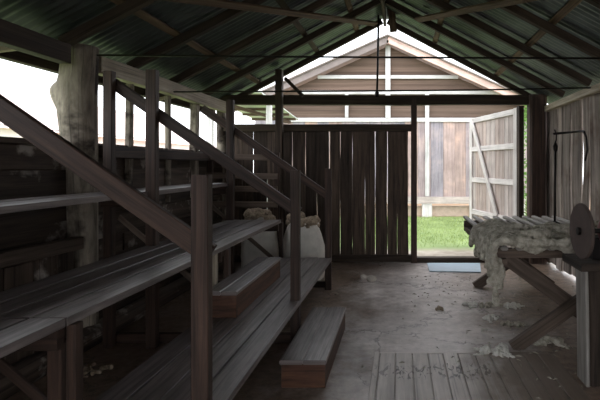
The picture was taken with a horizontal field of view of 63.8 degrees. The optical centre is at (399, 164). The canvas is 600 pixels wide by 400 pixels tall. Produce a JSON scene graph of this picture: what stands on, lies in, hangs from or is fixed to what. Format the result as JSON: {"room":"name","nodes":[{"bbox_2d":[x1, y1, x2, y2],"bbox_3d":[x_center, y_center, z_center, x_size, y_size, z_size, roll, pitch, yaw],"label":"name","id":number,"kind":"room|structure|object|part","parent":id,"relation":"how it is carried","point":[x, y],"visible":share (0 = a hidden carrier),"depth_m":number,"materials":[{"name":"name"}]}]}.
{"room":"farm building","nodes":[
{"label":"farm building","id":0,"kind":"room"},
{"bbox_2d":[0,136,225,318],"bbox_3d":[-2.560,0.620,2.195,0.120,1.600,9.191,0,0,0],"label":"wall","id":1,"kind":"structure","parent":0,"point":[26,171],"depth_m":3.43,"materials":[{"name":"brown wood"}]},
{"bbox_2d":[0,251,73,364],"bbox_3d":[-2.455,1.010,2.453,0.025,0.740,2.098,0,0,0],"label":"lining","id":2,"kind":"object","parent":1,"relation":"attached to","point":[17,275],"visible":0.22,"depth_m":3.08,"materials":[{"name":"brown wood"}]},
{"bbox_2d":[0,237,83,268],"bbox_3d":[-2.419,0.589,2.150,0.094,0.118,2.701,0,0,0],"label":"wall ledge","id":3,"kind":"object","parent":2,"relation":"on","point":[20,255],"visible":1,"depth_m":3.09,"materials":[{"name":"brown wood"}]},
{"bbox_2d":[124,83,133,185],"bbox_3d":[-2.512,-0.175,4.319,0.082,1.151,0.069,0,0,0],"label":"stud","id":4,"kind":"object","parent":1,"relation":"on","point":[129,107],"visible":0.62,"depth_m":4.29,"materials":[{"name":"wood"}]},
{"bbox_2d":[165,95,171,201],"bbox_3d":[-2.516,-0.175,5.054,0.069,1.151,0.064,0,0,0],"label":"stud","id":5,"kind":"object","parent":1,"relation":"attached to","point":[167,98],"visible":0.64,"depth_m":5.03,"materials":[{"name":"brown wood"}]},
{"bbox_2d":[189,103,199,197],"bbox_3d":[-2.509,-0.175,5.694,0.109,1.152,0.100,0,0,0],"label":"stud","id":6,"kind":"object","parent":1,"relation":"attached to","point":[194,107],"visible":0.48,"depth_m":5.65,"materials":[{"name":"wood"}]},
{"bbox_2d":[98,145,213,160],"bbox_3d":[-2.440,-0.105,5.225,0.050,0.110,2.850,0,0,0],"label":"rail","id":7,"kind":"object","parent":6,"relation":"attached to","point":[121,152],"visible":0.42,"depth_m":4.72,"materials":[{"name":"brown wood"}]},
{"bbox_2d":[0,0,599,103],"bbox_3d":[-0.165,-1.526,2.250,5.230,1.488,9.500,0,0,0],"label":"ceiling","id":8,"kind":"structure","parent":0,"point":[132,34],"depth_m":4.92,"materials":[{"name":"metal"}]},
{"bbox_2d":[0,51,215,112],"bbox_3d":[-2.740,-0.785,2.225,0.080,0.109,9.250,0,0,0],"label":"beam","id":9,"kind":"structure","parent":8,"relation":"attached to","point":[18,57],"depth_m":3.56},
{"bbox_2d":[159,77,225,112],"bbox_3d":[-2.460,-0.801,5.564,0.098,0.172,1.770,0,0,0],"label":"wall plate","id":10,"kind":"object","parent":8,"relation":"attached to","point":[166,87],"depth_m":5.38,"materials":[{"name":"brown wood"}]},
{"bbox_2d":[126,0,266,68],"bbox_3d":[-1.381,-1.500,4.320,2.275,1.253,0.067,0,0,0],"label":"rafter","id":11,"kind":"object","parent":10,"relation":"on","point":[225,16],"visible":0.82,"depth_m":4.29,"materials":[{"name":"brown wood"}]},
{"bbox_2d":[169,0,335,83],"bbox_3d":[-1.381,-1.499,5.120,2.274,1.255,0.067,0,0,0],"label":"rafter","id":12,"kind":"object","parent":10,"relation":"on","point":[318,4],"visible":0.87,"depth_m":5.09,"materials":[{"name":"brown wood"}]},
{"bbox_2d":[109,0,261,83],"bbox_3d":[-2.057,-1.202,2.250,0.072,0.054,9.300,0,0,0],"label":"batten","id":13,"kind":"object","parent":12,"relation":"on","point":[142,14],"visible":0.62,"depth_m":4.22,"materials":[{"name":"brown wood"}]},
{"bbox_2d":[275,0,319,52],"bbox_3d":[-1.206,-1.653,2.250,0.072,0.053,9.300,0,0,0],"label":"batten","id":14,"kind":"object","parent":12,"relation":"on","point":[281,3],"visible":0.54,"depth_m":5.60,"materials":[{"name":"brown wood"}]},
{"bbox_2d":[344,0,358,31],"bbox_3d":[-0.626,-1.960,2.250,0.073,0.054,9.300,0,0,0],"label":"batten","id":15,"kind":"object","parent":12,"relation":"on","point":[347,2],"visible":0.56,"depth_m":5.83,"materials":[{"name":"brown wood"}]},
{"bbox_2d":[203,0,380,94],"bbox_3d":[-1.381,-1.499,5.951,2.275,1.253,0.068,0,0,0],"label":"rafter","id":16,"kind":"object","parent":10,"relation":"on","point":[372,4],"visible":0.86,"depth_m":5.92,"materials":[{"name":"brown wood"}]},
{"bbox_2d":[162,0,377,25],"bbox_3d":[-1.098,-1.581,4.865,0.084,0.855,3.723,0,0,24],"label":"brace","id":17,"kind":"object","parent":16,"relation":"attached to","point":[227,4],"visible":1,"depth_m":4.52,"materials":[{"name":"brown wood"}]},
{"bbox_2d":[173,87,590,92],"bbox_3d":[-0.175,-0.802,4.980,4.510,0.063,0.018,0,0,0],"label":"rod","id":18,"kind":"object","parent":10,"relation":"attached to","point":[562,87],"visible":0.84,"depth_m":4.97,"materials":[{"name":"metal"}]},
{"bbox_2d":[388,9,396,32],"bbox_3d":[-0.115,-2.110,6.525,0.148,0.500,0.090,0,0,0],"label":"plank","id":19,"kind":"object","parent":8,"relation":"attached to","point":[391,15],"visible":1,"depth_m":6.52,"materials":[{"name":"brown wood"}]},
{"bbox_2d":[6,262,599,399],"bbox_3d":[-0.225,1.460,2.225,5.050,0.120,9.250,0,0,0],"label":"floor","id":20,"kind":"structure","parent":0,"point":[374,322],"depth_m":4.07,"materials":[{"name":"concrete"}]},
{"bbox_2d":[49,43,98,327],"bbox_3d":[-2.525,0.248,3.646,0.298,2.343,0.278,0,0,22],"label":"log post","id":21,"kind":"object","parent":20,"relation":"on","point":[74,93],"visible":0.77,"depth_m":3.56,"materials":[{"name":"grey wood"}]},
{"bbox_2d":[98,56,144,87],"bbox_3d":[-2.460,-0.802,4.068,0.098,0.167,0.672,0,0,0],"label":"wall plate","id":22,"kind":"object","parent":21,"relation":"attached to","point":[125,73],"depth_m":4.09,"materials":[{"name":"brown wood"}]},
{"bbox_2d":[83,362,113,377],"bbox_3d":[-2.107,1.385,3.164,0.211,0.051,0.244,0,0,32],"label":"tuft","id":23,"kind":"object","parent":20,"relation":"on","point":[87,368],"visible":0.71,"depth_m":3.17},
{"bbox_2d":[0,262,222,399],"bbox_3d":[-2.387,1.333,3.600,0.193,0.190,5.601,0,0,0],"label":"log","id":24,"kind":"object","parent":20,"relation":"on","point":[33,367],"visible":0.49,"depth_m":3.58,"materials":[{"name":"brown wood"}]},
{"bbox_2d":[0,69,332,399],"bbox_3d":[-1.523,0.335,2.825,1.514,2.130,5.071,0,0,0],"label":"seating","id":25,"kind":"object","parent":20,"relation":"on","point":[213,358],"visible":0.91,"depth_m":2.55,"materials":[{"name":"brown wood"}]},
{"bbox_3d":[-1.425,1.070,1.950,0.060,0.660,0.060,0,0,0],"label":"leg","id":26,"kind":"part","parent":25,"relation":"part of","materials":[{"name":"brown wood"}]},
{"bbox_3d":[-1.345,1.026,1.930,0.040,0.748,0.050,0,0,0],"label":"leg","id":27,"kind":"part","parent":25,"relation":"part of","materials":[{"name":"brown wood"}]},
{"bbox_3d":[-1.515,-0.135,1.942,1.499,1.080,0.035,0,0,0],"label":"handrail","id":28,"kind":"part","parent":25,"relation":"part of","materials":[{"name":"brown wood"}]},
{"bbox_3d":[-2.235,0.340,3.590,0.068,2.120,0.060,0,0,0],"label":"post","id":29,"kind":"part","parent":25,"relation":"part of","materials":[{"name":"brown wood"}]},
{"bbox_3d":[-1.905,0.335,3.590,0.078,2.130,0.060,0,0,0],"label":"post","id":30,"kind":"part","parent":25,"relation":"part of","materials":[{"name":"brown wood"}]},
{"bbox_3d":[-0.805,0.720,1.895,0.070,1.360,0.050,0,0,0],"label":"handrail post","id":31,"kind":"part","parent":25,"relation":"part of","materials":[{"name":"brown wood"}]},
{"bbox_3d":[-1.540,1.360,3.680,1.480,0.070,0.045,0,0,0],"label":"sole plate","id":32,"kind":"part","parent":25,"relation":"part of","materials":[{"name":"brown wood"}]},
{"bbox_3d":[-1.515,-0.135,3.642,1.499,1.080,0.035,0,0,0],"label":"handrail","id":33,"kind":"part","parent":25,"relation":"part of","materials":[{"name":"brown wood"}]},
{"bbox_3d":[-1.372,0.845,3.450,0.035,0.386,0.050,0,0,0],"label":"leg","id":34,"kind":"part","parent":25,"relation":"part of","materials":[{"name":"beige wood"}]},
{"bbox_3d":[-1.345,1.026,3.630,0.040,0.748,0.050,0,0,0],"label":"leg","id":35,"kind":"part","parent":25,"relation":"part of","materials":[{"name":"brown wood"}]},
{"bbox_3d":[-1.905,0.335,5.240,0.078,2.130,0.060,0,0,0],"label":"post","id":36,"kind":"part","parent":25,"relation":"part of","materials":[{"name":"brown wood"}]},
{"bbox_2d":[212,257,280,317],"bbox_3d":[-1.214,0.947,3.750,0.221,0.182,1.184,0,0,0],"label":"step","id":37,"kind":"structure","parent":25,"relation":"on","point":[232,295],"depth_m":3.45,"materials":[{"name":"brown wood"}]},
{"bbox_3d":[-1.214,0.962,3.183,0.203,0.153,0.025,0,0,0],"label":"panel","id":38,"kind":"part","parent":37,"relation":"part of","materials":[{"name":"brown wood"}]},
{"bbox_3d":[-1.125,0.962,3.750,0.025,0.153,1.108,0,0,0],"label":"panel","id":39,"kind":"part","parent":37,"relation":"part of","materials":[{"name":"brown wood"}]},
{"bbox_3d":[-1.515,-0.135,5.292,1.499,1.080,0.035,0,0,0],"label":"handrail","id":40,"kind":"part","parent":25,"relation":"part of","materials":[{"name":"brown wood"}]},
{"bbox_3d":[-1.540,1.360,5.330,1.480,0.070,0.045,0,0,0],"label":"sole plate","id":41,"kind":"part","parent":25,"relation":"part of","materials":[{"name":"brown wood"}]},
{"bbox_3d":[-1.345,1.026,5.280,0.040,0.748,0.050,0,0,0],"label":"leg","id":42,"kind":"part","parent":25,"relation":"part of","materials":[{"name":"brown wood"}]},
{"bbox_3d":[-0.805,0.720,3.595,0.070,1.360,0.050,0,0,0],"label":"handrail post","id":43,"kind":"part","parent":25,"relation":"part of","materials":[{"name":"brown wood"}]},
{"bbox_3d":[-0.805,0.720,5.245,0.070,1.360,0.050,0,0,0],"label":"handrail post","id":44,"kind":"part","parent":25,"relation":"part of","materials":[{"name":"brown wood"}]},
{"bbox_2d":[216,111,225,221],"bbox_3d":[-2.575,0.255,6.718,0.158,2.311,0.150,0,0,0],"label":"post","id":45,"kind":"object","parent":20,"relation":"on","point":[220,134],"visible":0.17,"depth_m":6.66,"materials":[{"name":"wood"}]},
{"bbox_2d":[205,152,279,250],"bbox_3d":[-2.013,0.620,5.972,0.936,1.560,0.086,0,0,0],"label":"pen hurdle","id":46,"kind":"object","parent":20,"relation":"on","point":[209,164],"visible":0.33,"depth_m":5.94,"materials":[{"name":"brown wood"}]},
{"bbox_3d":[-2.020,1.056,5.952,0.921,0.091,0.032,0,0,0],"label":"rail","id":47,"kind":"part","parent":46,"relation":"part of","materials":[{"name":"brown wood"}]},
{"bbox_3d":[-2.020,0.139,5.956,0.921,0.086,0.034,0,0,0],"label":"rail","id":48,"kind":"part","parent":46,"relation":"part of","materials":[{"name":"brown wood"}]},
{"bbox_3d":[-2.020,-0.098,5.948,0.921,0.087,0.035,0,0,0],"label":"rail","id":49,"kind":"part","parent":46,"relation":"part of","materials":[{"name":"brown wood"}]},
{"bbox_3d":[-2.020,0.502,5.949,0.921,0.084,0.033,0,0,1],"label":"rail","id":50,"kind":"part","parent":46,"relation":"part of","materials":[{"name":"brown wood"}]},
{"bbox_3d":[-2.020,0.303,5.950,0.921,0.084,0.033,0,0,0],"label":"rail","id":51,"kind":"part","parent":46,"relation":"part of","materials":[{"name":"brown wood"}]},
{"bbox_2d":[241,207,278,267],"bbox_3d":[-1.686,0.958,5.602,0.432,0.884,0.414,0,0,33],"label":"sack","id":52,"kind":"object","parent":20,"relation":"on","point":[268,240],"visible":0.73,"depth_m":5.46,"materials":[{"name":"grey fabric"}]},
{"bbox_2d":[275,69,282,221],"bbox_3d":[-1.705,0.029,6.590,0.095,2.743,0.100,0,0,0],"label":"post","id":53,"kind":"object","parent":20,"relation":"on","point":[278,72],"visible":0.35,"depth_m":6.54,"materials":[{"name":"brown wood"}]},
{"bbox_2d":[284,77,303,96],"bbox_3d":[-1.495,-1.100,6.580,0.289,0.289,0.050,0,0,0],"label":"brace","id":54,"kind":"object","parent":53,"relation":"attached to","point":[286,79],"visible":1,"depth_m":6.56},
{"bbox_2d":[283,211,324,280],"bbox_3d":[-1.169,0.983,5.658,0.518,0.835,0.469,0,0,0],"label":"sack","id":55,"kind":"object","parent":20,"relation":"on","point":[312,243],"visible":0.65,"depth_m":5.51,"materials":[{"name":"grey fabric"}]},
{"bbox_2d":[279,307,345,387],"bbox_3d":[-0.609,1.311,3.465,0.293,0.178,1.094,0,0,0],"label":"step","id":56,"kind":"structure","parent":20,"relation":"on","point":[307,362],"depth_m":3.11,"materials":[{"name":"wood"}]},
{"bbox_3d":[-0.608,1.325,2.942,0.275,0.149,0.025,0,0,0],"label":"panel","id":57,"kind":"part","parent":56,"relation":"part of","materials":[{"name":"brown wood"}]},
{"bbox_3d":[-0.482,1.325,3.465,0.025,0.149,1.018,0,0,0],"label":"panel","id":58,"kind":"part","parent":56,"relation":"part of","materials":[{"name":"brown wood"}]},
{"bbox_2d":[360,274,366,279],"bbox_3d":[-0.440,1.379,5.731,0.109,0.077,0.088,0,0,0],"label":"stone","id":59,"kind":"object","parent":20,"relation":"on","point":[363,276],"visible":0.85,"depth_m":5.70,"materials":[{"name":"grey stone"}]},
{"bbox_2d":[367,275,376,281],"bbox_3d":[-0.339,1.374,5.633,0.126,0.099,0.082,0,0,0],"label":"stone","id":60,"kind":"object","parent":20,"relation":"on","point":[370,278],"visible":0.91,"depth_m":5.61,"materials":[{"name":"grey stone"}]},
{"bbox_2d":[411,98,416,262],"bbox_3d":[0.200,0.220,6.710,0.085,2.360,0.090,0,0,0],"label":"post","id":61,"kind":"object","parent":20,"relation":"on","point":[413,100],"visible":0.96,"depth_m":6.67,"materials":[{"name":"brown wood"}]},
{"bbox_2d":[435,305,443,310],"bbox_3d":[0.382,1.389,4.519,0.082,0.041,0.097,0,0,0],"label":"tuft","id":62,"kind":"object","parent":20,"relation":"on","point":[438,307],"visible":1,"depth_m":4.51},
{"bbox_2d":[427,263,480,272],"bbox_3d":[0.757,1.390,6.324,0.750,0.012,0.550,0,0,0],"label":"door mat","id":63,"kind":"object","parent":20,"relation":"on","point":[433,267],"visible":1,"depth_m":6.30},
{"bbox_2d":[462,301,477,308],"bbox_3d":[0.691,1.383,4.630,0.152,0.052,0.165,0,0,15],"label":"tuft","id":64,"kind":"object","parent":20,"relation":"on","point":[470,305],"visible":1,"depth_m":4.62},
{"bbox_2d":[361,273,582,398],"bbox_3d":[0.897,1.388,4.201,2.333,0.022,3.608,0,0,0],"label":"litter","id":65,"kind":"object","parent":20,"relation":"on","point":[453,273],"visible":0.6,"depth_m":3.97,"materials":[{"name":"fabric"}]},
{"bbox_2d":[417,256,528,262],"bbox_3d":[1.050,1.365,6.750,1.620,0.070,0.130,0,0,0],"label":"sill","id":66,"kind":"structure","parent":20,"relation":"on","point":[420,259],"depth_m":6.68,"materials":[{"name":"brown wood"}]},
{"bbox_2d":[368,352,590,399],"bbox_3d":[0.470,1.404,1.938,1.321,0.032,3.075,0,0,0],"label":"boards","id":67,"kind":"object","parent":20,"relation":"on","point":[520,382],"visible":0.97,"depth_m":3.06,"materials":[{"name":"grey wood"}]},
{"bbox_2d":[473,342,514,357],"bbox_3d":[0.682,1.371,3.465,0.299,0.086,0.224,0,0,0],"label":"tuft","id":68,"kind":"object","parent":67,"relation":"on","point":[501,350],"visible":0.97,"depth_m":3.43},
{"bbox_2d":[482,314,498,322],"bbox_3d":[0.818,1.386,4.237,0.127,0.053,0.180,0,0,38],"label":"tuft","id":69,"kind":"object","parent":20,"relation":"on","point":[490,318],"visible":1,"depth_m":4.21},
{"bbox_2d":[478,302,504,307],"bbox_3d":[0.883,1.383,4.628,0.362,0.056,0.140,0,0,-10],"label":"tuft","id":70,"kind":"object","parent":20,"relation":"on","point":[487,304],"visible":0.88,"depth_m":4.61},
{"bbox_2d":[469,106,523,246],"bbox_3d":[1.538,0.265,7.707,0.095,2.270,1.802,0,0,-15],"label":"door","id":71,"kind":"structure","parent":20,"relation":"on","point":[496,140],"depth_m":7.57,"materials":[{"name":"beige wood"}]},
{"bbox_2d":[500,320,525,327],"bbox_3d":[0.984,1.389,4.082,0.189,0.048,0.156,0,0,-30],"label":"tuft","id":72,"kind":"object","parent":20,"relation":"on","point":[518,324],"visible":1,"depth_m":4.06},
{"bbox_2d":[503,302,524,309],"bbox_3d":[1.114,1.383,4.594,0.176,0.053,0.191,0,0,35],"label":"tuft","id":73,"kind":"object","parent":20,"relation":"on","point":[514,305],"visible":1,"depth_m":4.58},
{"bbox_2d":[463,215,576,349],"bbox_3d":[1.335,1.028,4.569,1.190,0.836,2.139,0,0,0],"label":"table","id":74,"kind":"object","parent":20,"relation":"on","point":[512,258],"visible":0.43,"depth_m":3.60,"materials":[{"name":"brown wood"}]},
{"bbox_3d":[0.790,0.750,4.560,0.050,0.070,2.040,0,0,0],"label":"rail","id":75,"kind":"part","parent":74,"relation":"part of","materials":[{"name":"brown wood"}]},
{"bbox_3d":[1.360,1.050,5.365,1.057,0.782,0.055,0,0,0],"label":"leg","id":76,"kind":"part","parent":74,"relation":"part of","materials":[{"name":"brown wood"}]},
{"bbox_3d":[1.335,0.680,5.400,1.190,0.075,0.050,0,0,0],"label":"cross rail","id":77,"kind":"part","parent":74,"relation":"part of","materials":[{"name":"wood"}]},
{"bbox_3d":[1.280,1.050,5.425,1.028,0.793,0.055,0,0,0],"label":"leg","id":78,"kind":"part","parent":74,"relation":"part of","materials":[{"name":"brown wood"}]},
{"bbox_3d":[1.335,0.680,3.620,1.190,0.075,0.050,0,0,0],"label":"cross rail","id":79,"kind":"part","parent":74,"relation":"part of","materials":[{"name":"brown wood"}]},
{"bbox_2d":[468,218,597,305],"bbox_3d":[1.359,0.754,3.910,1.440,0.574,1.110,0,0,0],"label":"fleece","id":80,"kind":"object","parent":74,"relation":"on","point":[487,236],"visible":0.8,"depth_m":3.46,"materials":[{"name":"fabric"}]},
{"bbox_3d":[1.280,1.050,3.625,1.028,0.793,0.055,0,0,0],"label":"leg","id":81,"kind":"part","parent":74,"relation":"part of","materials":[{"name":"brown wood"}]},
{"bbox_3d":[1.360,1.050,3.565,1.057,0.782,0.055,0,0,0],"label":"leg","id":82,"kind":"part","parent":74,"relation":"part of","materials":[{"name":"brown wood"}]},
{"bbox_2d":[527,94,546,263],"bbox_3d":[1.965,0.199,6.700,0.254,2.402,0.200,0,0,0],"label":"post","id":83,"kind":"object","parent":20,"relation":"on","point":[536,116],"visible":0.73,"depth_m":6.60,"materials":[{"name":"brown wood"}]},
{"bbox_2d":[220,95,528,105],"bbox_3d":[-0.350,-0.933,6.729,4.500,0.147,0.131,0,0,0],"label":"tie beam","id":84,"kind":"structure","parent":83,"relation":"on","point":[312,100],"depth_m":6.67,"materials":[{"name":"brown wood"}]},
{"bbox_2d":[237,19,382,94],"bbox_3d":[-1.382,-1.500,6.800,2.275,1.254,0.067,0,0,0],"label":"rafter","id":85,"kind":"object","parent":84,"relation":"on","point":[353,36],"visible":0.68,"depth_m":6.77,"materials":[{"name":"wood"}]},
{"bbox_2d":[375,15,379,96],"bbox_3d":[-0.320,-1.546,6.630,0.055,1.153,0.098,0,0,-23],"label":"rod","id":86,"kind":"object","parent":84,"relation":"on","point":[378,16],"visible":0.96,"depth_m":6.61,"materials":[{"name":"black metal"}]},
{"bbox_2d":[387,19,530,94],"bbox_3d":[0.952,-1.495,6.800,2.295,1.264,0.068,0,0,0],"label":"rafter","id":87,"kind":"object","parent":84,"relation":"on","point":[400,28],"visible":0.79,"depth_m":6.77,"materials":[{"name":"wood"}]},
{"bbox_2d":[533,335,570,348],"bbox_3d":[1.167,1.379,3.649,0.308,0.080,0.148,0,0,16],"label":"tuft","id":88,"kind":"object","parent":20,"relation":"on","point":[558,341],"visible":0.88,"depth_m":3.62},
{"bbox_2d":[562,254,599,386],"bbox_3d":[1.595,1.005,3.050,0.950,0.791,0.340,0,0,0],"label":"bench","id":89,"kind":"object","parent":20,"relation":"on","point":[587,270],"visible":1,"depth_m":2.94,"materials":[{"name":"wood"}]},
{"bbox_2d":[569,203,599,259],"bbox_3d":[1.296,0.425,2.958,0.368,0.370,0.405,0,0,0],"label":"grinder","id":90,"kind":"object","parent":89,"relation":"on","point":[584,241],"visible":1,"depth_m":2.92,"materials":[{"name":"grey-brown sandstone"},{"name":"dark iron"},{"name":"timber"}]},
{"bbox_3d":[1.302,1.030,3.030,0.212,0.741,0.170,0,0,0],"label":"post","id":91,"kind":"part","parent":89,"relation":"part of","materials":[{"name":"brown wood"}]},
{"bbox_2d":[235,131,410,261],"bbox_3d":[-1.233,0.420,6.780,2.786,1.960,0.100,0,0,0],"label":"wall","id":92,"kind":"structure","parent":0,"point":[359,198],"depth_m":6.77,"materials":[{"name":"brown wood"}]},
{"bbox_2d":[223,124,410,131],"bbox_3d":[-1.196,-0.534,6.720,2.708,0.105,0.103,0,0,0],"label":"wall rail","id":93,"kind":"object","parent":92,"relation":"attached to","point":[243,127],"visible":0.86,"depth_m":6.67,"materials":[{"name":"brown wood"}]},
{"bbox_2d":[547,93,599,276],"bbox_3d":[2.128,0.304,2.229,0.073,2.191,9.277,0,0,0],"label":"wall","id":94,"kind":"structure","parent":0,"point":[575,185],"depth_m":5.68,"materials":[{"name":"wood"}]},
{"bbox_2d":[552,129,588,223],"bbox_3d":[1.825,0.117,4.999,0.097,1.008,0.802,0,0,45],"label":"rod","id":95,"kind":"object","parent":94,"relation":"attached to","point":[555,146],"visible":0.89,"depth_m":4.74,"materials":[{"name":"black metal"}]},
{"bbox_3d":[1.579,0.229,4.750,0.030,0.743,0.024,0,0,0],"label":"rod","id":96,"kind":"part","parent":95,"relation":"part of","materials":[{"name":"black metal"}]},
{"bbox_3d":[1.847,-0.346,5.007,0.078,0.081,0.761,0,0,43],"label":"swing arm","id":97,"kind":"part","parent":95,"relation":"part of","materials":[{"name":"black metal"}]},
{"bbox_2d":[544,83,599,111],"bbox_3d":[2.076,-0.801,2.115,0.089,0.090,9.030,0,0,0],"label":"wall plate","id":98,"kind":"object","parent":94,"relation":"on","point":[595,89],"visible":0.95,"depth_m":5.50,"materials":[{"name":"brown wood"}]},
{"bbox_2d":[96,54,599,58],"bbox_3d":[-0.160,-0.849,3.660,4.480,0.043,0.016,0,0,0],"label":"rod","id":99,"kind":"object","parent":98,"relation":"attached to","point":[139,55],"visible":0.94,"depth_m":3.65,"materials":[{"name":"metal"}]},
{"bbox_2d":[385,0,564,97],"bbox_3d":[0.952,-1.495,5.950,2.294,1.265,0.068,0,0,0],"label":"rafter","id":100,"kind":"object","parent":98,"relation":"on","point":[402,9],"visible":0.94,"depth_m":5.92,"materials":[{"name":"brown wood"}]},
{"bbox_2d":[424,0,591,86],"bbox_3d":[0.951,-1.494,5.120,2.296,1.262,0.068,0,0,0],"label":"rafter","id":101,"kind":"object","parent":98,"relation":"on","point":[440,4],"visible":0.94,"depth_m":5.09,"materials":[{"name":"brown wood"}]},
{"bbox_2d":[381,0,385,26],"bbox_3d":[-0.220,-2.110,2.225,0.040,0.160,9.250,0,0,0],"label":"board","id":102,"kind":"object","parent":101,"relation":"attached to","point":[383,7],"visible":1,"depth_m":6.25,"materials":[{"name":"wood"}]},
{"bbox_2d":[432,0,449,43],"bbox_3d":[0.507,-1.791,2.250,0.072,0.053,9.300,0,0,0],"label":"batten","id":103,"kind":"object","parent":101,"relation":"on","point":[440,21],"visible":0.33,"depth_m":5.91,"materials":[{"name":"brown wood"}]},
{"bbox_2d":[494,0,582,75],"bbox_3d":[1.406,-1.314,2.250,0.072,0.054,9.300,0,0,0],"label":"batten","id":104,"kind":"object","parent":101,"relation":"on","point":[568,7],"visible":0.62,"depth_m":4.29,"materials":[{"name":"brown wood"}]},
{"bbox_2d":[485,0,599,60],"bbox_3d":[0.951,-1.494,4.320,2.295,1.264,0.066,0,0,0],"label":"rafter","id":105,"kind":"object","parent":98,"relation":"on","point":[515,10],"visible":0.9,"depth_m":4.29,"materials":[{"name":"brown wood"}]},
{"bbox_2d":[584,0,599,8],"bbox_3d":[0.951,-1.494,3.460,2.295,1.264,0.067,0,0,0],"label":"rafter","id":106,"kind":"object","parent":98,"relation":"on","point":[596,3],"visible":1,"depth_m":3.45,"materials":[{"name":"brown wood"}]},
{"bbox_2d":[414,0,537,22],"bbox_3d":[0.733,-1.542,4.600,0.084,0.606,2.719,0,0,-23],"label":"brace","id":107,"kind":"object","parent":106,"relation":"attached to","point":[494,4],"visible":1,"depth_m":4.61,"materials":[{"name":"brown wood"}]},
{"bbox_3d":[-0.165,-0.359,-2.400,4.863,3.517,0.030,0,0,0],"label":"wall","id":108,"kind":"structure","parent":0,"visible":0},
{"bbox_2d":[0,18,70,63],"bbox_3d":[-2.459,-0.815,0.515,0.100,0.145,5.830,0,0,0],"label":"wall plate","id":109,"kind":"object","parent":108,"relation":"attached to","point":[13,36],"visible":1,"depth_m":3.08,"materials":[{"name":"brown wood"}]},
{"bbox_2d":[0,46,15,52],"bbox_3d":[-2.615,-0.765,3.070,0.263,0.108,0.045,0,0,-34],"label":"strut","id":110,"kind":"object","parent":109,"relation":"attached to","point":[2,49],"visible":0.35,"depth_m":3.06,"materials":[{"name":"brown wood"}]},
{"bbox_2d":[57,0,157,45],"bbox_3d":[-1.381,-1.500,3.460,2.275,1.254,0.067,0,0,0],"label":"rafter","id":111,"kind":"object","parent":109,"relation":"on","point":[121,11],"visible":0.83,"depth_m":3.43,"materials":[{"name":"brown wood"}]},
{"label":"outside","id":112,"kind":"structure","parent":0,"visible":0},
{"bbox_2d":[340,204,474,255],"bbox_3d":[-2.000,1.500,10.000,56.000,0.001,48.000,0,0,0],"label":"ground","id":113,"kind":"structure","parent":112,"point":[463,249],"depth_m":8.92,"materials":[{"name":"green plant"}]},
{"bbox_2d":[0,124,188,143],"bbox_3d":[-6.000,0.400,15.500,0.080,2.200,29.080,0,0,0],"label":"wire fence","id":114,"kind":"object","parent":113,"relation":"on","point":[0,124],"visible":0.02,"depth_m":9.97,"materials":[{"name":"metal"}]},
{"bbox_2d":[0,88,215,150],"bbox_3d":[-13.500,-0.550,16.000,5.800,4.100,22.800,0,0,0],"label":"house","id":115,"kind":"structure","parent":113,"relation":"on","point":[42,108],"depth_m":17.08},
{"bbox_2d":[207,92,297,145],"bbox_3d":[-3.408,0.004,11.150,1.205,2.991,3.502,0,0,0],"label":"roof","id":116,"kind":"structure","parent":113,"relation":"on","point":[266,113],"depth_m":11.01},
{"bbox_3d":[-3.900,0.028,9.600,0.110,2.944,0.110,0,0,0],"label":"post","id":117,"kind":"part","parent":116,"relation":"part of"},
{"bbox_3d":[-2.860,0.047,10.200,0.110,2.907,0.110,0,0,0],"label":"post","id":118,"kind":"part","parent":116,"relation":"part of","materials":[{"name":"white wood"}]},
{"bbox_2d":[235,34,526,216],"bbox_3d":[-0.321,-1.085,15.750,8.835,5.171,5.400,0,0,0],"label":"building","id":119,"kind":"structure","parent":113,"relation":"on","point":[442,130],"depth_m":13.48,"materials":[{"name":"wood"}]},
{"bbox_3d":[-1.533,-1.707,13.440,0.098,0.694,0.050,0,0,0],"label":"trim post","id":120,"kind":"part","parent":119,"relation":"part of","materials":[{"name":"white wood"}]},
{"bbox_3d":[-0.564,-1.302,13.460,5.641,0.116,0.050,0,0,0],"label":"trim rail","id":121,"kind":"part","parent":119,"relation":"part of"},
{"bbox_3d":[-0.347,-2.401,13.440,0.145,2.083,0.050,0,0,0],"label":"trim post","id":122,"kind":"part","parent":119,"relation":"part of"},
{"bbox_3d":[-0.347,-2.538,13.460,4.050,0.101,0.050,0,0,0],"label":"trim rail","id":123,"kind":"part","parent":119,"relation":"part of","materials":[{"name":"white wood"}]},
{"bbox_3d":[0.203,-2.097,13.460,6.075,0.116,0.050,0,0,0],"label":"trim rail","id":124,"kind":"part","parent":119,"relation":"part of","materials":[{"name":"white wood"}]},
{"bbox_3d":[0.781,-0.579,13.440,0.116,2.951,0.050,0,0,0],"label":"trim post","id":125,"kind":"part","parent":119,"relation":"part of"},
{"bbox_3d":[-0.072,1.012,13.450,8.245,0.200,0.060,0,0,0],"label":"rail","id":126,"kind":"part","parent":119,"relation":"part of","materials":[{"name":"beige wood"}]},
{"bbox_2d":[352,215,474,246],"bbox_3d":[1.101,1.465,10.949,4.253,0.070,4.952,0,0,0],"label":"grass","id":127,"kind":"structure","parent":113,"relation":"on","point":[426,234],"depth_m":10.61,"materials":[{"name":"green plant"}]},
{"bbox_2d":[523,105,526,219],"bbox_3d":[2.985,-0.019,10.601,1.544,3.080,1.561,0,0,0],"label":"shrub","id":128,"kind":"object","parent":113,"relation":"on","point":[525,109],"visible":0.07,"depth_m":10.55,"materials":[{"name":"green plant"}]}
]}

